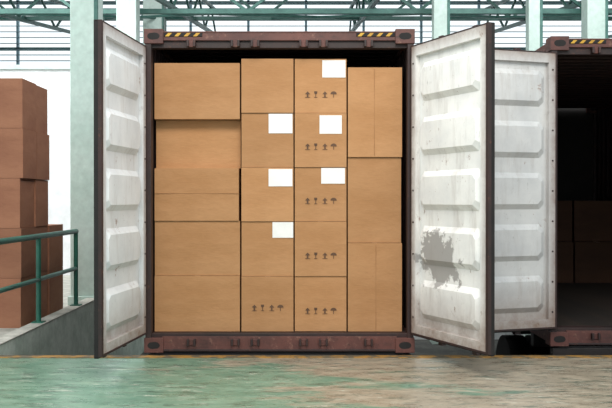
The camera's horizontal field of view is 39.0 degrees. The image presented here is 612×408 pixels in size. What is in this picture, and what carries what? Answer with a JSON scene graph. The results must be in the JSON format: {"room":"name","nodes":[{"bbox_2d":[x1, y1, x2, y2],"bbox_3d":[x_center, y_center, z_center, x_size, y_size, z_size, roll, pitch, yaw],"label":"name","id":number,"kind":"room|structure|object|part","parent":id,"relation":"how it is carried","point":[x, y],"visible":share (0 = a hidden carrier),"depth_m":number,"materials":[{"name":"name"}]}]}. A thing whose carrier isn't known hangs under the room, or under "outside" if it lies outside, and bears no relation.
{"room":"loading area","nodes":[
{"label":"loading area","id":0,"kind":"room"},
{"bbox_2d":[0,65,524,338],"bbox_3d":[0.000,-0.032,16.250,28.000,5.130,0.300,0,0,0],"label":"wall","id":1,"kind":"structure","parent":0,"point":[53,78],"depth_m":16.14,"materials":[{"name":"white paint"}]},
{"bbox_2d":[0,298,144,354],"bbox_3d":[-2.860,1.903,11.984,0.160,1.300,8.350,0,0,0],"label":"ramp","id":2,"kind":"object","parent":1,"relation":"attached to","point":[69,330],"depth_m":9.92,"materials":[{"name":"concrete"}]},
{"bbox_2d":[0,275,611,407],"bbox_3d":[0.000,1.991,4.009,28.000,1.200,24.300,0,0,0],"label":"floor","id":3,"kind":"structure","parent":0,"point":[24,382],"depth_m":6.63,"materials":[{"name":"concrete"}]},
{"bbox_2d":[0,275,34,327],"bbox_3d":[-3.431,1.090,9.735,0.588,0.548,0.491,0,0,0],"label":"cardboard box","id":4,"kind":"object","parent":3,"relation":"on","point":[17,306],"visible":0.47,"depth_m":9.49,"materials":[{"name":"brown cardboard"}]},
{"bbox_2d":[0,227,34,277],"bbox_3d":[-3.424,0.540,9.732,0.588,0.548,0.491,0,0,0],"label":"cardboard box","id":5,"kind":"object","parent":4,"relation":"on","point":[17,260],"visible":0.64,"depth_m":9.49,"materials":[{"name":"brown cardboard"}]},
{"bbox_2d":[0,178,33,227],"bbox_3d":[-3.437,-0.010,9.730,0.588,0.548,0.491,0,0,0],"label":"cardboard box","id":6,"kind":"object","parent":5,"relation":"on","point":[16,194],"visible":1,"depth_m":9.49,"materials":[{"name":"brown cardboard"}]},
{"bbox_2d":[0,128,36,178],"bbox_3d":[-3.403,-0.560,9.727,0.588,0.548,0.491,0,0,0],"label":"cardboard box","id":7,"kind":"object","parent":6,"relation":"on","point":[18,146],"visible":0.94,"depth_m":9.49,"materials":[{"name":"brown cardboard"}]},
{"bbox_2d":[0,78,35,130],"bbox_3d":[-3.409,-1.110,9.724,0.588,0.548,0.491,0,0,0],"label":"cardboard box","id":8,"kind":"object","parent":7,"relation":"on","point":[17,95],"visible":0.92,"depth_m":9.48,"materials":[{"name":"brown cardboard"}]},
{"bbox_2d":[35,271,46,320],"bbox_3d":[-3.436,1.088,10.245,0.588,0.548,0.491,0,0,0],"label":"cardboard box","id":9,"kind":"object","parent":3,"relation":"on","point":[44,282],"visible":0.2,"depth_m":10.34,"materials":[{"name":"brown cardboard"}]},
{"bbox_2d":[35,226,46,273],"bbox_3d":[-3.434,0.538,10.242,0.588,0.548,0.491,0,0,0],"label":"cardboard box","id":10,"kind":"object","parent":9,"relation":"on","point":[40,229],"visible":0.29,"depth_m":10.33,"materials":[{"name":"brown cardboard"}]},
{"bbox_2d":[34,179,47,226],"bbox_3d":[-3.424,-0.012,10.240,0.588,0.548,0.491,0,0,0],"label":"cardboard box","id":11,"kind":"object","parent":10,"relation":"on","point":[40,186],"visible":0.39,"depth_m":10.18,"materials":[{"name":"brown cardboard"}]},
{"bbox_2d":[36,132,48,179],"bbox_3d":[-3.408,-0.562,10.237,0.588,0.548,0.491,0,0,0],"label":"cardboard box","id":12,"kind":"object","parent":11,"relation":"on","point":[42,139],"visible":0.36,"depth_m":10.21,"materials":[{"name":"brown cardboard"}]},
{"bbox_2d":[36,85,46,133],"bbox_3d":[-3.431,-1.112,10.234,0.588,0.548,0.491,0,0,0],"label":"cardboard box","id":13,"kind":"object","parent":12,"relation":"on","point":[41,93],"visible":0.3,"depth_m":10.24,"materials":[{"name":"brown cardboard"}]},
{"bbox_2d":[0,229,81,322],"bbox_3d":[-2.860,0.839,9.234,0.120,1.044,3.120,0,0,0],"label":"handrail","id":14,"kind":"object","parent":3,"relation":"on","point":[37,237],"visible":1,"depth_m":9.22,"materials":[{"name":"green metal"}]},
{"bbox_2d":[47,267,62,314],"bbox_3d":[-3.430,1.085,10.872,0.572,0.548,0.606,0,0,0],"label":"cardboard box","id":15,"kind":"object","parent":3,"relation":"on","point":[55,284],"visible":0.16,"depth_m":10.79,"materials":[{"name":"brown cardboard"}]},
{"bbox_2d":[47,224,62,269],"bbox_3d":[-3.430,0.535,10.870,0.572,0.548,0.606,0,0,0],"label":"cardboard box","id":16,"kind":"object","parent":15,"relation":"on","point":[54,244],"visible":0.32,"depth_m":10.82,"materials":[{"name":"brown cardboard"}]},
{"bbox_2d":[68,0,102,304],"bbox_3d":[-2.980,-3.170,11.735,0.420,9.050,0.420,0,0,0],"label":"column","id":17,"kind":"structure","parent":3,"relation":"on","point":[83,13],"depth_m":11.57,"materials":[{"name":"green paint"}]},
{"bbox_2d":[116,0,139,41],"bbox_3d":[-3.240,-3.214,15.735,0.420,9.100,0.420,0,0,0],"label":"column","id":18,"kind":"structure","parent":3,"relation":"on","point":[127,11],"depth_m":15.55,"materials":[{"name":"green paint"}]},
{"bbox_2d":[0,355,611,357],"bbox_3d":[0.000,1.431,7.754,28.000,0.126,0.115,0,0,0],"label":"trim","id":19,"kind":"structure","parent":3,"relation":"attached to","point":[1,356],"depth_m":7.74,"materials":[{"name":"paint"}]},
{"bbox_2d":[0,0,611,37],"bbox_3d":[0.252,-4.962,21.073,28.150,2.934,16.519,0,0,0],"label":"roof truss","id":20,"kind":"structure","parent":0,"point":[371,3],"depth_m":21.21,"materials":[{"name":"green metal"}]},
{"bbox_2d":[0,0,611,14],"bbox_3d":[-0.008,-4.217,16.230,27.816,1.290,0.090,0,0,0],"label":"roof truss","id":21,"kind":"object","parent":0,"point":[243,11],"depth_m":16.19,"materials":[{"name":"green metal"}]},
{"bbox_2d":[0,0,611,20],"bbox_3d":[-0.009,-5.445,22.325,27.819,1.400,0.100,0,0,0],"label":"roof truss","id":22,"kind":"object","parent":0,"point":[31,18],"depth_m":22.28,"materials":[{"name":"green metal"}]},
{"bbox_2d":[141,339,498,354],"bbox_3d":[0.000,2.562,20.832,28.000,0.100,26.060,0,0,0],"label":"ground","id":23,"kind":"structure","parent":0,"point":[422,346],"depth_m":15.07,"materials":[{"name":"concrete"}]},
{"bbox_2d":[143,0,166,44],"bbox_3d":[-3.750,-2.691,21.438,0.560,10.400,0.560,0,0,0],"label":"column","id":24,"kind":"structure","parent":23,"relation":"on","point":[159,22],"depth_m":21.18,"materials":[{"name":"green paint"}]},
{"bbox_2d":[148,352,410,354],"bbox_3d":[-0.242,1.949,11.079,2.400,1.218,6.400,0,0,0],"label":"flatbed trailer","id":25,"kind":"object","parent":23,"relation":"on","point":[163,353],"visible":0.02,"depth_m":7.90,"materials":[{"name":"metal"}]},
{"bbox_2d":[94,19,494,358],"bbox_3d":[-0.089,-0.130,10.287,3.144,2.940,7.261,0,0,0],"label":"shipping container","id":26,"kind":"object","parent":25,"relation":"on","point":[448,157],"visible":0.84,"depth_m":7.48,"materials":[{"name":"red paint"}]},
{"bbox_3d":[-1.566,-0.114,7.253,0.123,2.690,1.189,0,0,7],"label":"door","id":27,"kind":"part","parent":26,"relation":"part of","materials":[{"name":"white paint"}]},
{"bbox_2d":[155,274,241,330],"bbox_3d":[-1.004,0.919,8.271,0.787,0.513,0.606,0,0,0],"label":"cardboard box","id":28,"kind":"object","parent":26,"relation":"in","point":[182,303],"visible":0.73,"depth_m":7.97,"materials":[{"name":"brown cardboard"}]},
{"bbox_2d":[155,220,241,275],"bbox_3d":[-1.004,0.408,8.284,0.787,0.505,0.606,0,0,0],"label":"cardboard box","id":29,"kind":"object","parent":28,"relation":"on","point":[182,248],"visible":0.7,"depth_m":7.99,"materials":[{"name":"brown cardboard"}]},
{"bbox_2d":[155,168,240,220],"bbox_3d":[-1.010,-0.089,8.266,0.777,0.486,0.608,0,0,0],"label":"cardboard box","id":30,"kind":"object","parent":29,"relation":"on","point":[181,194],"visible":0.87,"depth_m":7.97,"materials":[{"name":"brown cardboard"}]},
{"bbox_2d":[156,120,241,168],"bbox_3d":[-1.006,-0.559,8.305,0.791,0.449,0.456,0,0,0],"label":"cardboard box","id":31,"kind":"object","parent":30,"relation":"on","point":[198,143],"visible":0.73,"depth_m":8.08,"materials":[{"name":"brown cardboard"}]},
{"bbox_2d":[154,63,241,121],"bbox_3d":[-1.004,-1.044,8.262,0.787,0.517,0.606,0,0,0],"label":"cardboard box","id":32,"kind":"object","parent":31,"relation":"on","point":[182,91],"visible":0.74,"depth_m":7.96,"materials":[{"name":"brown cardboard"}]},
{"bbox_2d":[241,276,293,330],"bbox_3d":[-0.356,0.921,8.270,0.480,0.509,0.608,0,0,0],"label":"cardboard box","id":33,"kind":"object","parent":26,"relation":"in","point":[267,302],"visible":0.78,"depth_m":7.97,"materials":[{"name":"brown cardboard"}]},
{"bbox_2d":[242,221,293,275],"bbox_3d":[-0.356,0.413,8.282,0.480,0.504,0.608,0,0,0],"label":"cardboard box","id":34,"kind":"object","parent":33,"relation":"on","point":[267,246],"visible":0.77,"depth_m":7.98,"materials":[{"name":"cardboard"}]},
{"bbox_2d":[241,167,293,220],"bbox_3d":[-0.356,-0.090,8.265,0.480,0.498,0.608,0,0,0],"label":"cardboard box","id":35,"kind":"object","parent":34,"relation":"on","point":[267,193],"visible":1,"depth_m":7.97,"materials":[{"name":"cardboard"}]},
{"bbox_2d":[242,113,293,167],"bbox_3d":[-0.356,-0.591,8.277,0.480,0.500,0.608,0,0,0],"label":"cardboard box","id":36,"kind":"object","parent":35,"relation":"on","point":[267,138],"visible":0.92,"depth_m":7.98,"materials":[{"name":"cardboard"}]},
{"bbox_2d":[241,59,293,113],"bbox_3d":[-0.356,-1.093,8.262,0.480,0.499,0.606,0,0,0],"label":"cardboard box","id":37,"kind":"object","parent":36,"relation":"on","point":[267,85],"visible":0.88,"depth_m":7.96,"materials":[{"name":"brown cardboard"}]},
{"bbox_2d":[295,276,345,330],"bbox_3d":[0.135,0.921,8.285,0.478,0.509,0.608,0,0,0],"label":"cardboard box","id":38,"kind":"object","parent":26,"relation":"in","point":[320,301],"visible":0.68,"depth_m":7.99,"materials":[{"name":"brown cardboard"}]},
{"bbox_2d":[295,221,346,275],"bbox_3d":[0.135,0.413,8.271,0.478,0.504,0.608,0,0,0],"label":"cardboard box","id":39,"kind":"object","parent":38,"relation":"on","point":[320,246],"visible":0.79,"depth_m":7.97,"materials":[{"name":"brown cardboard"}]},
{"bbox_2d":[295,167,345,220],"bbox_3d":[0.135,-0.090,8.280,0.478,0.498,0.608,0,0,0],"label":"cardboard box","id":40,"kind":"object","parent":39,"relation":"on","point":[320,192],"visible":1,"depth_m":7.98,"materials":[{"name":"cardboard"}]},
{"bbox_2d":[295,113,346,167],"bbox_3d":[0.135,-0.591,8.266,0.478,0.500,0.608,0,0,0],"label":"cardboard box","id":41,"kind":"object","parent":40,"relation":"on","point":[320,138],"visible":0.88,"depth_m":7.97,"materials":[{"name":"cardboard"}]},
{"bbox_2d":[295,59,345,112],"bbox_3d":[0.135,-1.093,8.276,0.478,0.499,0.608,0,0,0],"label":"cardboard box","id":42,"kind":"object","parent":41,"relation":"on","point":[320,84],"visible":0.88,"depth_m":7.98,"materials":[{"name":"cardboard"}]},
{"bbox_2d":[346,241,401,330],"bbox_3d":[0.636,0.767,8.270,0.499,0.817,0.608,0,0,0],"label":"cardboard box","id":43,"kind":"object","parent":26,"relation":"in","point":[373,270],"visible":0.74,"depth_m":7.97,"materials":[{"name":"brown cardboard"}]},
{"bbox_2d":[346,157,400,242],"bbox_3d":[0.633,-0.038,8.287,0.493,0.790,0.606,0,0,0],"label":"cardboard box","id":44,"kind":"object","parent":43,"relation":"on","point":[373,184],"visible":0.94,"depth_m":7.99,"materials":[{"name":"brown cardboard"}]},
{"bbox_2d":[346,67,401,157],"bbox_3d":[0.636,-0.849,8.262,0.499,0.827,0.608,0,0,0],"label":"cardboard box","id":45,"kind":"object","parent":44,"relation":"on","point":[373,94],"visible":0.84,"depth_m":7.96,"materials":[{"name":"brown cardboard"}]},
{"bbox_3d":[1.235,-0.115,7.318,0.123,2.690,1.189,0,0,-25],"label":"door","id":46,"kind":"part","parent":26,"relation":"part of","materials":[{"name":"white paint"}]},
{"bbox_2d":[430,0,449,343],"bbox_3d":[2.450,-2.614,15.738,0.340,10.300,0.340,0,0,0],"label":"column","id":47,"kind":"structure","parent":23,"relation":"on","point":[440,8],"depth_m":15.59,"materials":[{"name":"green paint"}]},
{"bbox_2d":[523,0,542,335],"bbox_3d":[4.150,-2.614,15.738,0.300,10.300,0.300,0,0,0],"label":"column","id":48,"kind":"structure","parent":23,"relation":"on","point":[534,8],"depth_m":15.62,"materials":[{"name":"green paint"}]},
{"bbox_2d":[480,331,611,354],"bbox_3d":[3.550,1.947,11.429,2.400,1.218,6.400,0,0,0],"label":"flatbed trailer","id":49,"kind":"object","parent":23,"relation":"on","point":[532,344],"visible":0.11,"depth_m":9.97,"materials":[{"name":"metal"}]},
{"bbox_2d":[495,36,611,345],"bbox_3d":[3.136,-0.132,10.633,3.784,2.943,7.274,0,0,0],"label":"shipping container","id":50,"kind":"object","parent":49,"relation":"on","point":[553,101],"visible":0.62,"depth_m":8.14,"materials":[{"name":"white metal"}]},
{"bbox_3d":[1.805,-0.118,8.024,1.189,2.690,0.123,0,0,-18],"label":"door","id":51,"kind":"part","parent":50,"relation":"part of","materials":[{"name":"grey paint"}]},
{"bbox_2d":[557,241,572,282],"bbox_3d":[3.570,0.855,12.951,0.692,0.598,0.606,0,0,0],"label":"cardboard box","id":52,"kind":"object","parent":50,"relation":"in","point":[564,248],"visible":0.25,"depth_m":12.65,"materials":[{"name":"brown cardboard"}]},
{"bbox_2d":[557,201,571,240],"bbox_3d":[3.570,0.250,12.998,0.692,0.598,0.606,0,0,0],"label":"cardboard box","id":53,"kind":"object","parent":52,"relation":"on","point":[564,208],"visible":0.27,"depth_m":12.70,"materials":[{"name":"brown cardboard"}]},
{"bbox_2d":[569,241,611,282],"bbox_3d":[4.290,0.855,12.951,0.692,0.598,0.606,0,0,0],"label":"cardboard box","id":54,"kind":"object","parent":50,"relation":"in","point":[592,260],"visible":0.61,"depth_m":12.65,"materials":[{"name":"brown cardboard"}]},
{"bbox_2d":[572,201,611,240],"bbox_3d":[4.290,0.250,12.998,0.692,0.598,0.606,0,0,0],"label":"cardboard box","id":55,"kind":"object","parent":54,"relation":"on","point":[591,220],"visible":0.85,"depth_m":12.70,"materials":[{"name":"brown cardboard"}]},
{"bbox_2d":[581,0,607,37],"bbox_3d":[5.250,-2.614,15.738,0.420,10.300,0.420,0,0,0],"label":"column","id":56,"kind":"structure","parent":23,"relation":"on","point":[594,13],"depth_m":15.55,"materials":[{"name":"green paint"}]},
{"bbox_3d":[0.000,0.269,29.977,28.000,4.400,0.350,0,0,0],"label":"wall","id":57,"kind":"structure","parent":0,"visible":0},
{"bbox_2d":[0,0,611,64],"bbox_3d":[0.000,-5.131,29.951,28.080,6.400,0.250,0,0,0],"label":"window","id":58,"kind":"structure","parent":57,"relation":"in","point":[17,3],"depth_m":29.92,"materials":[{"name":"glass"}]}
]}

